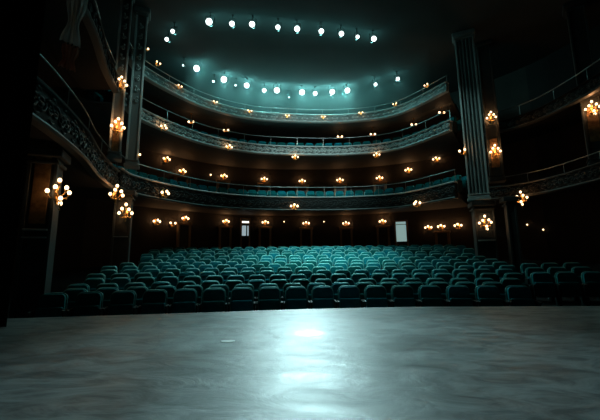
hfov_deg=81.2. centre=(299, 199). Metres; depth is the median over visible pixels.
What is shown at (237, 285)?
seat
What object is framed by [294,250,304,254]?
seat
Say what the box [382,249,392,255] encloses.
seat
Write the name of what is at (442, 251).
seat
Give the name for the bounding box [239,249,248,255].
seat
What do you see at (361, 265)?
seat
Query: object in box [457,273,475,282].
seat
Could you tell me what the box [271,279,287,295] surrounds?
seat
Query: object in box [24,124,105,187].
floor
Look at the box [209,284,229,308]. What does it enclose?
seat
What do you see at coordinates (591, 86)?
balcony
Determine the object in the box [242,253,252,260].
seat
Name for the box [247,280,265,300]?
seat
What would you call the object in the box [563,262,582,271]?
seat
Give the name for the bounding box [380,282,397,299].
seat
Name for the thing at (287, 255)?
seat
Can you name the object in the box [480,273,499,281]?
seat
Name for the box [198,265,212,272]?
seat
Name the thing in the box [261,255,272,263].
seat
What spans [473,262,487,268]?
seat
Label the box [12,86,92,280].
wall
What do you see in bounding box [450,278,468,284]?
seat
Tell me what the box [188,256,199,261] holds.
seat
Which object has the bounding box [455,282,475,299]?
seat
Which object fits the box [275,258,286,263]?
seat
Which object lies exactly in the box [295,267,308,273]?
seat
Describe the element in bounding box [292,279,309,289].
seat
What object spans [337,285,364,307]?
seat
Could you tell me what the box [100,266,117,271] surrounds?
seat
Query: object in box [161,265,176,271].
seat
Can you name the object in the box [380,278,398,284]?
seat
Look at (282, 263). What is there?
seat
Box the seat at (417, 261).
[415,259,427,268]
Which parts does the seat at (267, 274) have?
backrest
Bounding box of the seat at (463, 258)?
[456,256,468,261]
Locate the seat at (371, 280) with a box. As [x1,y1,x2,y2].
[359,278,376,284]
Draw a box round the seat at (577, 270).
[571,267,599,299]
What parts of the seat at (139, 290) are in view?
edge trim, backrest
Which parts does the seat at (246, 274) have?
backrest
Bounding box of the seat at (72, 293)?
[63,288,87,309]
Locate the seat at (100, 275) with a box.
[86,273,105,279]
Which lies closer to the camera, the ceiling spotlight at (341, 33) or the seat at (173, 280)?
the seat at (173, 280)
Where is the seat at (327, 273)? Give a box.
[316,270,331,278]
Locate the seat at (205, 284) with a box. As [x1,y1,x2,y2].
[201,281,219,291]
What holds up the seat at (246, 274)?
on the floor at (61, 280)
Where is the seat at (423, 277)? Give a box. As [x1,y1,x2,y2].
[413,273,430,284]
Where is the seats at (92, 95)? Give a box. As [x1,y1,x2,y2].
[84,89,462,145]
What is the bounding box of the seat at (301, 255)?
[295,253,305,261]
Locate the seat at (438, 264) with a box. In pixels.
[436,262,449,268]
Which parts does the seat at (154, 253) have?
backrest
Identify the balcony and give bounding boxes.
[31,54,120,191]
[82,0,118,92]
[116,155,457,210]
[124,82,451,155]
[128,43,448,123]
[482,59,599,135]
[489,151,599,200]
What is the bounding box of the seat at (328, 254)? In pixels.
[321,252,331,257]
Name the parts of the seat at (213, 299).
backrest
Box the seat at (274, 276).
[269,274,285,282]
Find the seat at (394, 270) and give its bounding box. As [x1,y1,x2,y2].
[392,269,407,274]
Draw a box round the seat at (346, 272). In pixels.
[335,270,350,277]
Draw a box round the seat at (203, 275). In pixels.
[199,271,215,282]
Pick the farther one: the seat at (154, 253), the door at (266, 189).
the door at (266, 189)
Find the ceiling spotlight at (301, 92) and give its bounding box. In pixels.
[298,85,305,95]
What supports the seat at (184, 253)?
on the floor at (61, 280)
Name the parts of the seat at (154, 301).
backrest, edge trim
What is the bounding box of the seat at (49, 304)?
[27,292,67,317]
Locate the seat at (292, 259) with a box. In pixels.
[289,258,301,262]
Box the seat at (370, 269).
[365,266,379,277]
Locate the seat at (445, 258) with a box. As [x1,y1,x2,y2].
[440,256,452,261]
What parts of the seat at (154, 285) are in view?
backrest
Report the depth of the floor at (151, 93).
21.54 m
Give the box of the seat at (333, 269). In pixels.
[330,266,343,273]
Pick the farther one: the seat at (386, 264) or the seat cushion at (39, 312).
the seat at (386, 264)
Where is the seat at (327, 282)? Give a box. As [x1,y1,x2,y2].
[314,279,331,286]
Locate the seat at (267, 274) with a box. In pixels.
[259,271,274,282]
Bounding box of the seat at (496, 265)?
[492,262,507,270]
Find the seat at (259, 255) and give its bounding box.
[255,253,265,260]
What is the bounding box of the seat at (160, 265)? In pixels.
[157,262,170,271]
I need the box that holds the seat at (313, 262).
[305,260,316,266]
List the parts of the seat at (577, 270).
backrest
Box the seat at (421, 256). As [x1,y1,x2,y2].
[415,254,426,258]
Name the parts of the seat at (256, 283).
backrest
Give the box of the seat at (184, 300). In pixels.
[168,288,198,313]
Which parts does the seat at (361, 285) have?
backrest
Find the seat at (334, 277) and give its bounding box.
[330,274,346,283]
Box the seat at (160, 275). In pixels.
[156,272,173,281]
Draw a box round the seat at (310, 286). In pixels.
[307,283,325,308]
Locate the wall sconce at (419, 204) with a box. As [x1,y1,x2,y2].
[413,200,420,207]
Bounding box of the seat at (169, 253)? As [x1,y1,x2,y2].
[163,251,173,258]
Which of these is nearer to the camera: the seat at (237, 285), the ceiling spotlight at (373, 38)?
the seat at (237, 285)
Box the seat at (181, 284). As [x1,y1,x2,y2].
[176,281,195,289]
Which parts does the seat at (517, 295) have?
edge trim, backrest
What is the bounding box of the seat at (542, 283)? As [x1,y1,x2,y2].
[530,272,561,305]
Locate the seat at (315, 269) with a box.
[312,266,326,273]
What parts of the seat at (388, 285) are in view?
backrest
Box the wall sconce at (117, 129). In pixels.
[110,117,124,134]
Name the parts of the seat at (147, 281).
backrest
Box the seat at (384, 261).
[382,260,398,268]
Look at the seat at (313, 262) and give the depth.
13.59 m
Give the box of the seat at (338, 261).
[336,260,347,267]
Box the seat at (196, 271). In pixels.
[184,268,199,275]
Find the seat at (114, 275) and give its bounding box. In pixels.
[110,273,129,281]
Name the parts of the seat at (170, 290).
backrest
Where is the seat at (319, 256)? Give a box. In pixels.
[317,255,327,264]
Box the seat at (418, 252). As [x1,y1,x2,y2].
[415,251,426,255]
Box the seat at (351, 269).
[347,266,361,274]
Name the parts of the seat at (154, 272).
backrest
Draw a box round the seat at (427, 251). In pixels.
[422,249,431,255]
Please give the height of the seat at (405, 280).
0.921 m
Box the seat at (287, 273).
[278,270,293,282]
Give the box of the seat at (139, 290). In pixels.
[126,286,147,306]
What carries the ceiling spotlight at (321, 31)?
hanging from the ceiling at (414, 37)
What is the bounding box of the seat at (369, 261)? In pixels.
[366,260,382,268]
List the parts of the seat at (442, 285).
backrest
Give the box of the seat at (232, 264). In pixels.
[226,261,238,267]
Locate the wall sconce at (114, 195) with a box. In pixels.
[109,184,123,203]
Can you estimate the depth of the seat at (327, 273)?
11.18 m
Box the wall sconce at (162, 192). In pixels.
[161,189,169,197]
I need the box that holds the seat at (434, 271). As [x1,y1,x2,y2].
[432,269,447,277]
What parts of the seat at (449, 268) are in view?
backrest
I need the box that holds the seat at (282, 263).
[273,261,285,266]
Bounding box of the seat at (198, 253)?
[191,251,201,256]
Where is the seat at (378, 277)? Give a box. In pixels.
[371,273,387,284]
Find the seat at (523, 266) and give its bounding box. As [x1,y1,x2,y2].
[520,263,537,279]
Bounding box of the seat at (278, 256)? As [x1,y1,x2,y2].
[275,255,287,263]
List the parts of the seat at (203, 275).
backrest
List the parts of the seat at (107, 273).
backrest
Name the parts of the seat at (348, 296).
backrest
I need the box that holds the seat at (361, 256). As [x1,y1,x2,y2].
[358,254,369,260]
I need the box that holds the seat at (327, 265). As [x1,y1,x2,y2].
[317,263,330,269]
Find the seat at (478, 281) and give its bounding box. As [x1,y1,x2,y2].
[474,278,494,285]
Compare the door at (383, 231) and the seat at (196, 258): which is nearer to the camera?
the seat at (196, 258)
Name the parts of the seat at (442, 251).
backrest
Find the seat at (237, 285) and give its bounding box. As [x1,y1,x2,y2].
[234,284,255,308]
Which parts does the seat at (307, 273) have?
backrest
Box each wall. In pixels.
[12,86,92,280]
[81,67,548,267]
[525,25,599,263]
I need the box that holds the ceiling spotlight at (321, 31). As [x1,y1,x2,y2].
[318,22,324,34]
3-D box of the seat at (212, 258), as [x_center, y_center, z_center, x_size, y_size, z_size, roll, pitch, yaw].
[-3.828,2.807,14.659,0.588,0.921,0.518,1,-10,-10]
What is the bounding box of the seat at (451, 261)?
[448,259,461,266]
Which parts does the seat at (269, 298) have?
backrest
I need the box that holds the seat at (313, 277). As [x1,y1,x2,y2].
[310,274,326,282]
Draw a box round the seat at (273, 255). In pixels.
[269,253,278,262]
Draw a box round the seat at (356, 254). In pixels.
[348,252,358,256]
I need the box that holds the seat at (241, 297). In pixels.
[227,287,254,311]
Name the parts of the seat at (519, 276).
backrest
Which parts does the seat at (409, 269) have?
backrest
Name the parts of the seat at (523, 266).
backrest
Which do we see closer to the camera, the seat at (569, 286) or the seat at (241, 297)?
the seat at (241, 297)
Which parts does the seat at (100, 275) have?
backrest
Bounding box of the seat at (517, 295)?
[505,285,542,305]
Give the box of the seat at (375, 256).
[372,254,383,259]
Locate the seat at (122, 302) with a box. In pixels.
[102,290,136,315]
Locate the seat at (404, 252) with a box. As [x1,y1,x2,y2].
[401,251,412,255]
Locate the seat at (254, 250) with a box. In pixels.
[252,249,260,255]
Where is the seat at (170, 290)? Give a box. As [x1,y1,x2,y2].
[155,286,175,305]
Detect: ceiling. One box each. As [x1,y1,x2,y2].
[53,90,599,169]
[61,182,599,215]
[93,0,599,113]
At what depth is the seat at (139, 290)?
8.12 m
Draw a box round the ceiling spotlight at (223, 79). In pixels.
[220,72,228,82]
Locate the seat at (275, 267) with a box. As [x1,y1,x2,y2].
[268,264,280,273]
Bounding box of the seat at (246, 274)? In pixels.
[240,271,255,283]
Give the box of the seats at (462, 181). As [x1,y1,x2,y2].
[112,163,467,196]
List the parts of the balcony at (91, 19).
moulding, handrail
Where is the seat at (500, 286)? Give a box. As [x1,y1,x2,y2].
[482,282,505,300]
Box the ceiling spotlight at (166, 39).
[164,31,170,42]
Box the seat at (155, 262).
[149,259,162,265]
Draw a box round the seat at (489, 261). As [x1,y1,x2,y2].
[484,259,498,264]
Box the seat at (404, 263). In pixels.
[401,262,414,267]
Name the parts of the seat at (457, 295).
edge trim, backrest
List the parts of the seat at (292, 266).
backrest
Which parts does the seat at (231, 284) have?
backrest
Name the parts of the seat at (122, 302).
backrest, edge trim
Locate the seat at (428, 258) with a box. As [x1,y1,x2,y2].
[424,256,435,262]
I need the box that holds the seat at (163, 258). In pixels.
[157,256,169,261]
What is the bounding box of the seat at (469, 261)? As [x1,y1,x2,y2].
[466,259,479,265]
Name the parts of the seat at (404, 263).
backrest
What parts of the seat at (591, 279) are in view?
panel, edge trim, backrest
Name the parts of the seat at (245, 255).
backrest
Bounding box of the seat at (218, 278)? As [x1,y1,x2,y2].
[205,275,222,283]
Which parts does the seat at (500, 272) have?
backrest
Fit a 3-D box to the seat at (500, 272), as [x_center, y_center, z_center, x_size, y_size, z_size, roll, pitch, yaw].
[6.176,2.517,10.402,0.588,0.921,0.518,-3,-10,14]
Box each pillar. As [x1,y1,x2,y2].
[9,146,70,317]
[106,0,134,162]
[109,189,137,270]
[124,6,150,169]
[452,28,490,201]
[467,201,498,260]
[474,39,505,183]
[499,196,522,272]
[562,0,599,165]
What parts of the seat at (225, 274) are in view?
backrest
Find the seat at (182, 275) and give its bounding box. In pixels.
[178,272,195,281]
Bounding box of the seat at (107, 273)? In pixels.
[100,269,116,282]
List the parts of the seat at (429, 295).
edge trim, backrest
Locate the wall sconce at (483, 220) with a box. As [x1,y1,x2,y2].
[478,215,491,232]
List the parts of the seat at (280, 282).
backrest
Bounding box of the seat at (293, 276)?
[290,274,306,282]
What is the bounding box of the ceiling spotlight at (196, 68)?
[193,61,201,71]
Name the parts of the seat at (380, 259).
backrest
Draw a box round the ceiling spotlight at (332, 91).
[328,85,334,94]
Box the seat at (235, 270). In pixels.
[223,268,237,274]
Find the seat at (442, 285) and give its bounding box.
[429,282,448,299]
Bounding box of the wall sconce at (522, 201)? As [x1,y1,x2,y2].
[516,191,527,207]
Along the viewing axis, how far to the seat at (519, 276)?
9.72 m
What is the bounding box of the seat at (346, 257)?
[344,255,355,261]
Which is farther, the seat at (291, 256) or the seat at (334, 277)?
the seat at (291, 256)
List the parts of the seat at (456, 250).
backrest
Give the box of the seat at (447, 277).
[434,273,452,284]
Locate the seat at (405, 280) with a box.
[403,278,421,284]
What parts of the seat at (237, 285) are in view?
backrest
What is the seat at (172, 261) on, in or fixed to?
on the floor at (61, 280)
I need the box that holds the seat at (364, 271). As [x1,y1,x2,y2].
[353,269,369,277]
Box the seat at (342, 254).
[334,252,344,257]
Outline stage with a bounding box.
[0,306,599,419]
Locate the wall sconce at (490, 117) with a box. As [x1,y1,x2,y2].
[486,111,496,122]
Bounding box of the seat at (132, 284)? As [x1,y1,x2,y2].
[124,282,145,289]
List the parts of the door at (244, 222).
door panel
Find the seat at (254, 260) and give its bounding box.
[245,258,256,263]
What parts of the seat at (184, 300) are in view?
backrest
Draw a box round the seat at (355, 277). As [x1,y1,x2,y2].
[350,273,367,284]
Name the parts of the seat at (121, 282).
backrest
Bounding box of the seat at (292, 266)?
[284,264,297,273]
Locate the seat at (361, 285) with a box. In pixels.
[355,282,373,299]
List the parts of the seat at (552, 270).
backrest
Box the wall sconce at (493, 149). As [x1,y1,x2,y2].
[489,144,501,157]
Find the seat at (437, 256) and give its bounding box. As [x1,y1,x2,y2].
[431,254,441,258]
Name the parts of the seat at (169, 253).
backrest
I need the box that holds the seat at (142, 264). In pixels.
[138,262,152,272]
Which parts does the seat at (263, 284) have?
edge trim, backrest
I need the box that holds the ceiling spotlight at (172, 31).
[170,22,176,34]
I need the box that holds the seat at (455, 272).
[452,269,468,277]
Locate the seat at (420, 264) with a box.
[418,262,432,268]
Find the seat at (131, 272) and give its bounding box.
[122,269,138,281]
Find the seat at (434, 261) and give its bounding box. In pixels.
[431,259,444,268]
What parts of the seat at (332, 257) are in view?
backrest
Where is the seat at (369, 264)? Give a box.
[367,263,380,268]
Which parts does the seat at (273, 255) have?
backrest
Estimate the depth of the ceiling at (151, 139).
19.80 m
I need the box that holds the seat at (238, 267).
[234,264,247,274]
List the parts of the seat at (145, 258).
backrest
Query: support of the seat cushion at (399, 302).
on the seat at (401, 295)
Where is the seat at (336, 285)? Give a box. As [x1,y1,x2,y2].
[331,282,349,300]
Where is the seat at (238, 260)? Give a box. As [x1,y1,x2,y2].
[230,258,241,263]
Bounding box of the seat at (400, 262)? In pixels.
[398,260,410,268]
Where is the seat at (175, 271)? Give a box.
[165,268,180,276]
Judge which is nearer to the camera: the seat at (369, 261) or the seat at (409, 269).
the seat at (409, 269)
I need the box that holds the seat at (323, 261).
[320,260,332,266]
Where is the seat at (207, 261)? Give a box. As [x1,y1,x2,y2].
[199,259,210,264]
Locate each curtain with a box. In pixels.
[58,42,79,71]
[59,0,87,47]
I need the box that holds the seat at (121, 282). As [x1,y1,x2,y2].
[110,277,130,289]
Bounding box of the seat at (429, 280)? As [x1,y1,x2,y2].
[426,278,444,284]
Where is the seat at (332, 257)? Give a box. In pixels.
[330,255,341,262]
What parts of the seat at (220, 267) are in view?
backrest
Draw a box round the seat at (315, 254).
[308,252,318,261]
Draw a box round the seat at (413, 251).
[408,249,418,256]
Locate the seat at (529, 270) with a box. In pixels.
[525,267,553,300]
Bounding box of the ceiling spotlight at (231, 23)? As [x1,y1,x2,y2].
[229,15,234,27]
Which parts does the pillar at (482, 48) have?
panel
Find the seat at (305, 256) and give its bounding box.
[302,255,313,263]
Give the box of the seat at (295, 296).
[283,286,310,309]
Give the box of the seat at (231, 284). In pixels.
[225,280,242,302]
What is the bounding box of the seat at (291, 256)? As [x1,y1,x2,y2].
[288,255,299,263]
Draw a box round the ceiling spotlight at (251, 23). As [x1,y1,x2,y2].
[249,15,256,28]
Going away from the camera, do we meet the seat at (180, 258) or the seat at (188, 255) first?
the seat at (180, 258)
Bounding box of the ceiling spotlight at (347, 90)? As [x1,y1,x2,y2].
[343,83,350,93]
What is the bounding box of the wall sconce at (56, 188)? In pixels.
[45,178,71,210]
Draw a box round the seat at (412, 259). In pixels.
[408,257,419,263]
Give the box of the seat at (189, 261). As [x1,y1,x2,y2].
[183,259,195,264]
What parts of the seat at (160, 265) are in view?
backrest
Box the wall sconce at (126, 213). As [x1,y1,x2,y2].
[118,203,132,221]
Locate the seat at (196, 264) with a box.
[192,262,205,267]
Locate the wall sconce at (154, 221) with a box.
[153,218,160,224]
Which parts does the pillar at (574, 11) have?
panel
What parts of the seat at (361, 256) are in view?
backrest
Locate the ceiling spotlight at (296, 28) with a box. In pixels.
[293,20,300,32]
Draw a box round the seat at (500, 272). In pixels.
[496,269,513,279]
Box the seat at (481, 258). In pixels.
[472,256,485,261]
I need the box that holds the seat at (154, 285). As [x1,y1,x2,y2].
[150,282,170,289]
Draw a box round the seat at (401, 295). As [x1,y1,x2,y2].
[391,285,419,306]
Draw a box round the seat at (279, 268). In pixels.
[277,267,291,273]
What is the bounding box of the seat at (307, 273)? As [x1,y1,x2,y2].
[297,270,312,280]
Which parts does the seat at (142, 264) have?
backrest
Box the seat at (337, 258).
[333,257,344,265]
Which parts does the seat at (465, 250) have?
backrest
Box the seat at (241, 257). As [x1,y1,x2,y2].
[232,256,243,261]
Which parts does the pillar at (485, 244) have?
panel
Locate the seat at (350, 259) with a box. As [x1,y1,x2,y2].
[348,257,359,266]
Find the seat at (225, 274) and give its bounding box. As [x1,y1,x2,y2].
[220,271,235,283]
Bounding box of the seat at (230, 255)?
[228,253,238,259]
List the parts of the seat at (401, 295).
edge trim, backrest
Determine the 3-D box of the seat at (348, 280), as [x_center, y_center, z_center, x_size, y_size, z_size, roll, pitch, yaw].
[1.248,2.600,9.436,0.588,0.921,0.518,-1,-10,1]
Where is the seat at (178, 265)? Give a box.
[175,262,188,269]
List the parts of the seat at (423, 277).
backrest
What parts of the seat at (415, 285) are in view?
backrest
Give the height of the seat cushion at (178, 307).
0.380 m
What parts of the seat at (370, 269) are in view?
backrest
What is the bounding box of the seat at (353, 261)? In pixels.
[351,260,364,268]
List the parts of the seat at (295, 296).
backrest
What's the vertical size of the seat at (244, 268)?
0.921 m
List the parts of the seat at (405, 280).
backrest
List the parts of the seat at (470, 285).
backrest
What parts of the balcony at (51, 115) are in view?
handrail, moulding, moulding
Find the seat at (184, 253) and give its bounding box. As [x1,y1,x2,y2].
[177,251,187,258]
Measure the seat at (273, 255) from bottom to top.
0.921 m
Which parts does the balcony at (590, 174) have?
moulding, parapet panel, moulding, handrail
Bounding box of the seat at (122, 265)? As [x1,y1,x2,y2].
[117,263,134,272]
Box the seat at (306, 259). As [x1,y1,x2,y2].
[304,258,317,265]
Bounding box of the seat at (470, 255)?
[461,253,473,258]
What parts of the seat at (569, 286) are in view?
edge trim, backrest, panel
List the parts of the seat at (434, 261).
backrest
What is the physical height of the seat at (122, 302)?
0.921 m
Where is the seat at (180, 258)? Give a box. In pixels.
[173,256,184,261]
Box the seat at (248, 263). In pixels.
[242,261,254,266]
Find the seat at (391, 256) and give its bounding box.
[386,254,397,259]
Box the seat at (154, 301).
[136,289,168,314]
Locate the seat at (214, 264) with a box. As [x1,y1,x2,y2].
[209,262,221,267]
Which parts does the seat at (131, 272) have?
backrest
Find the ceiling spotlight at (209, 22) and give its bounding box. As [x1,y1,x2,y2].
[205,13,214,26]
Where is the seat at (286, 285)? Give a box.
[281,283,301,300]
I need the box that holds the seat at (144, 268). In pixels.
[142,265,157,272]
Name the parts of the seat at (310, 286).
edge trim, backrest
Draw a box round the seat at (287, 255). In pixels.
[282,253,292,261]
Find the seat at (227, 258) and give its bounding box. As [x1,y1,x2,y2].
[218,256,229,261]
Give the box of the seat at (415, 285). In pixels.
[404,282,422,299]
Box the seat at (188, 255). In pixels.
[186,254,196,258]
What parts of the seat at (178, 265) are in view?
backrest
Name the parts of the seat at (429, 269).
backrest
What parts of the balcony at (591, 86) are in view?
moulding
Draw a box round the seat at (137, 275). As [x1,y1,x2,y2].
[134,273,151,281]
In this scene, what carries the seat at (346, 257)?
on the floor at (61, 280)
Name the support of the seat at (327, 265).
on the floor at (61, 280)
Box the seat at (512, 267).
[499,265,516,272]
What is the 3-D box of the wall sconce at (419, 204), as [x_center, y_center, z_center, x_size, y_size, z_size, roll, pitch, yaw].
[6.077,0.185,18.156,0.384,0.414,0.378,-4,-10,18]
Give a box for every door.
[173,174,188,183]
[176,222,191,248]
[216,179,230,189]
[218,225,232,248]
[240,218,249,248]
[257,183,270,191]
[258,226,271,248]
[295,185,308,194]
[299,227,312,246]
[333,184,346,196]
[339,227,352,246]
[373,181,386,192]
[376,225,390,245]
[394,220,408,245]
[434,230,450,245]
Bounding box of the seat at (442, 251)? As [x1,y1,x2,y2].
[435,249,445,255]
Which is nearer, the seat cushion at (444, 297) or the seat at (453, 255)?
the seat cushion at (444, 297)
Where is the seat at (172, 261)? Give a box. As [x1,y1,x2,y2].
[166,259,178,264]
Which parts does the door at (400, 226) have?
door panel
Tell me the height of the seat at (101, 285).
0.921 m
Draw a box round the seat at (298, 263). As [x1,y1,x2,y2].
[289,261,301,266]
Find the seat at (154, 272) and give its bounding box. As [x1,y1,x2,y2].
[144,269,159,281]
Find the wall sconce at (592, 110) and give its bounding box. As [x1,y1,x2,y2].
[584,100,599,117]
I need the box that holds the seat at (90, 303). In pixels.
[66,291,103,316]
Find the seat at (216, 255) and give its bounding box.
[214,253,225,258]
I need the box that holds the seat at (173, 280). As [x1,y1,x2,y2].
[160,276,178,287]
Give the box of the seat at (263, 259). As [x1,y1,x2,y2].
[260,258,271,263]
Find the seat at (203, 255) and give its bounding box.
[200,253,211,258]
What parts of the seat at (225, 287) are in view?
backrest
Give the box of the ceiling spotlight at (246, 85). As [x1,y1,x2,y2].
[244,78,250,88]
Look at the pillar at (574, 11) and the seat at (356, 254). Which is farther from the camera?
the seat at (356, 254)
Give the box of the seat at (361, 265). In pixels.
[350,263,363,269]
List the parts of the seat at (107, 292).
backrest, edge trim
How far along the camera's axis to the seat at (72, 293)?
7.72 m
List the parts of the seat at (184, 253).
backrest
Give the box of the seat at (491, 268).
[478,265,495,272]
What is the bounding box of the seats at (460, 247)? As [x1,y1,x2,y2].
[160,244,465,253]
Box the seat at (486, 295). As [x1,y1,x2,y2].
[475,285,509,306]
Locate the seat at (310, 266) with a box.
[301,263,313,270]
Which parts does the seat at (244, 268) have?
backrest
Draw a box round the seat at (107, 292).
[96,287,118,307]
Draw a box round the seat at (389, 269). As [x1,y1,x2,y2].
[383,266,397,277]
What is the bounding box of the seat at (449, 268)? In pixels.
[439,265,453,276]
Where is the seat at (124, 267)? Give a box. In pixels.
[121,266,137,272]
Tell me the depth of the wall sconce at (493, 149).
16.01 m
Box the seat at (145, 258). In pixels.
[137,256,152,266]
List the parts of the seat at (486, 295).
edge trim, backrest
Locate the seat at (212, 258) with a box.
[203,256,214,261]
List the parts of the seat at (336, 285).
backrest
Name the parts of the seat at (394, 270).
backrest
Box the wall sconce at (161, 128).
[160,124,166,130]
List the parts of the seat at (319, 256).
backrest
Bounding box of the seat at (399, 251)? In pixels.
[395,249,405,256]
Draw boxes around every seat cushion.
[34,307,62,317]
[67,301,74,309]
[72,305,98,315]
[102,300,109,307]
[107,304,132,314]
[136,299,141,306]
[141,303,164,313]
[167,298,172,305]
[172,302,194,312]
[197,297,200,312]
[202,301,223,311]
[231,300,251,310]
[259,299,279,309]
[286,299,306,309]
[313,298,333,308]
[340,298,360,307]
[367,298,387,307]
[394,298,415,306]
[421,298,443,306]
[441,293,446,299]
[450,298,472,306]
[479,298,503,306]
[500,294,505,300]
[510,298,534,305]
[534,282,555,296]
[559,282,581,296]
[586,282,599,296]
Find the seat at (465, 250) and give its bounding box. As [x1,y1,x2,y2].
[463,248,474,255]
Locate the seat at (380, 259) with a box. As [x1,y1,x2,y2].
[378,257,389,267]
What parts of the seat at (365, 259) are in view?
backrest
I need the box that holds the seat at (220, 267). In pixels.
[216,264,230,274]
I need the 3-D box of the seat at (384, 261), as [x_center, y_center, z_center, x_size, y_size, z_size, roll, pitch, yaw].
[3.433,2.744,13.344,0.588,0.921,0.518,-2,-10,6]
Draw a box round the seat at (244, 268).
[241,267,255,273]
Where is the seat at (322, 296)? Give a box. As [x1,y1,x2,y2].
[310,286,337,308]
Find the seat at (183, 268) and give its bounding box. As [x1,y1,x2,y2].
[180,265,194,271]
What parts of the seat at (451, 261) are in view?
backrest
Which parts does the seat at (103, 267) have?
backrest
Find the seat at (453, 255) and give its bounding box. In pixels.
[446,253,457,258]
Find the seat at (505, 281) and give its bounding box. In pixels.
[500,278,521,287]
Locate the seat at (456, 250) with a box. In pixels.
[449,248,460,255]
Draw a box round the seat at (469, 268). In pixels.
[458,265,474,272]
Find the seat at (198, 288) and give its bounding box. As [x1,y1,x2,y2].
[183,285,202,312]
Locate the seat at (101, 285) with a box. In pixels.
[96,283,117,289]
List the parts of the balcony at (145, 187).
moulding, handrail, moulding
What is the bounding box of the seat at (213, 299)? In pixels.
[198,288,226,312]
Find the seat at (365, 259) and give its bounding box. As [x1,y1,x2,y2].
[363,257,374,267]
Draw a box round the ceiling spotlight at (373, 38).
[369,30,376,42]
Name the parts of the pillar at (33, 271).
panel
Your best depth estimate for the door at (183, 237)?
21.18 m
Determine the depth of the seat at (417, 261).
13.34 m
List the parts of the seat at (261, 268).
backrest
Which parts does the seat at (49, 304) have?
panel, backrest, edge trim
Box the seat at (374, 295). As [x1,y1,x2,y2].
[363,285,392,307]
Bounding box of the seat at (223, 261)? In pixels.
[214,259,226,263]
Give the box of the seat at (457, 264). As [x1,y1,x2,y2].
[454,262,468,268]
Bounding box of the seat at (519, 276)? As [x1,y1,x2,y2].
[504,273,531,292]
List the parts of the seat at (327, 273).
backrest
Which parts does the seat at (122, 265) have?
backrest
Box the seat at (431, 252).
[429,251,440,255]
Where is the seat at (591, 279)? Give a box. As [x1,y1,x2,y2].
[581,271,599,305]
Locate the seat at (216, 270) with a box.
[204,268,218,274]
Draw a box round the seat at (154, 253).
[149,251,159,258]
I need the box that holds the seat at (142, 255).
[137,254,152,263]
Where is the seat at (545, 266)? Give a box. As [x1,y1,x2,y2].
[541,263,559,271]
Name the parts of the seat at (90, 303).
panel, backrest, edge trim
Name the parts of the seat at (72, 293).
backrest, edge trim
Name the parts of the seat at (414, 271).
backrest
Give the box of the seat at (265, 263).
[258,261,269,266]
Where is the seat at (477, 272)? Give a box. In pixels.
[473,269,490,278]
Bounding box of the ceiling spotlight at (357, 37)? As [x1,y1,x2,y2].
[354,28,359,39]
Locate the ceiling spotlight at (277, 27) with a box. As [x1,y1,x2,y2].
[275,18,280,30]
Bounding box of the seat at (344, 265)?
[334,263,347,269]
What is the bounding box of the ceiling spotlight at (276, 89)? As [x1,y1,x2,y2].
[273,83,280,93]
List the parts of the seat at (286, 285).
backrest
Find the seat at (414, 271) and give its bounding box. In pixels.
[411,269,427,277]
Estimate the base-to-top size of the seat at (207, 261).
0.921 m
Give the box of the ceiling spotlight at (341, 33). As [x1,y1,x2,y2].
[337,25,343,37]
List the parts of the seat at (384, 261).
backrest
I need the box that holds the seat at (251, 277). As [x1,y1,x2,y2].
[248,275,265,281]
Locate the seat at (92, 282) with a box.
[84,278,104,290]
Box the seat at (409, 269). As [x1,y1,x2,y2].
[401,266,415,277]
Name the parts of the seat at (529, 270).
backrest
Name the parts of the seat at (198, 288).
backrest, edge trim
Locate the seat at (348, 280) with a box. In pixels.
[337,278,354,285]
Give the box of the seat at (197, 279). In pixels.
[183,276,200,284]
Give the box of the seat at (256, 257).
[247,256,258,263]
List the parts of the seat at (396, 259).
backrest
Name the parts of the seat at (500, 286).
backrest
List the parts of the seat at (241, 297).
backrest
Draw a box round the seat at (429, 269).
[420,266,434,277]
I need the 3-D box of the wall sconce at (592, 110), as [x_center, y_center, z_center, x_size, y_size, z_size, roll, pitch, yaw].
[11.313,-3.504,13.525,0.404,0.738,0.376,1,-10,-8]
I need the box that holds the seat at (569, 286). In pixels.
[555,272,587,305]
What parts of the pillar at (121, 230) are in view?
panel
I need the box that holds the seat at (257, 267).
[251,264,264,274]
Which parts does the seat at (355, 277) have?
backrest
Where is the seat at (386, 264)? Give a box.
[384,263,397,267]
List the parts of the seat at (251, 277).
backrest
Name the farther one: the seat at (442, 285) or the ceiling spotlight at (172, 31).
the ceiling spotlight at (172, 31)
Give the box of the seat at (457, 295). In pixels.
[446,285,478,306]
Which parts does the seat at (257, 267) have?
backrest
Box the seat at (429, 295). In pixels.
[418,285,448,306]
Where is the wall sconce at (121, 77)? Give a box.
[118,76,127,90]
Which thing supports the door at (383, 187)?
in the wall at (511, 89)
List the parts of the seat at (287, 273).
backrest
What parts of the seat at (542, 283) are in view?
panel, edge trim, backrest, panel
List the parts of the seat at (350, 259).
backrest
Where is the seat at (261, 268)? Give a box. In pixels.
[259,267,273,272]
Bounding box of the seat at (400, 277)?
[392,273,408,284]
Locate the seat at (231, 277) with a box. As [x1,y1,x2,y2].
[227,275,244,283]
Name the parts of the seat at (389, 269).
backrest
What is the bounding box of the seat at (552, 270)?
[547,267,577,300]
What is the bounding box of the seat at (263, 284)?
[256,283,278,300]
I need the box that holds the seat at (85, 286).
[66,284,89,290]
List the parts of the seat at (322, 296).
backrest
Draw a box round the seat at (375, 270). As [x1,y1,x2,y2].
[373,269,388,277]
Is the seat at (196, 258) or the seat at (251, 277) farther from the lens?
the seat at (196, 258)
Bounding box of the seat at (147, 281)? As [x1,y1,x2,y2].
[136,277,154,289]
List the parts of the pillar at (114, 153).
panel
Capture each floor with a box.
[7,260,599,317]
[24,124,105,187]
[37,0,110,89]
[94,53,460,141]
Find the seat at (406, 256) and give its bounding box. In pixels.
[401,254,412,259]
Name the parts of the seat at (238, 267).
backrest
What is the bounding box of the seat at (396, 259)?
[393,257,404,267]
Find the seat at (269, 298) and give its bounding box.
[256,287,282,310]
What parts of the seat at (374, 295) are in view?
edge trim, backrest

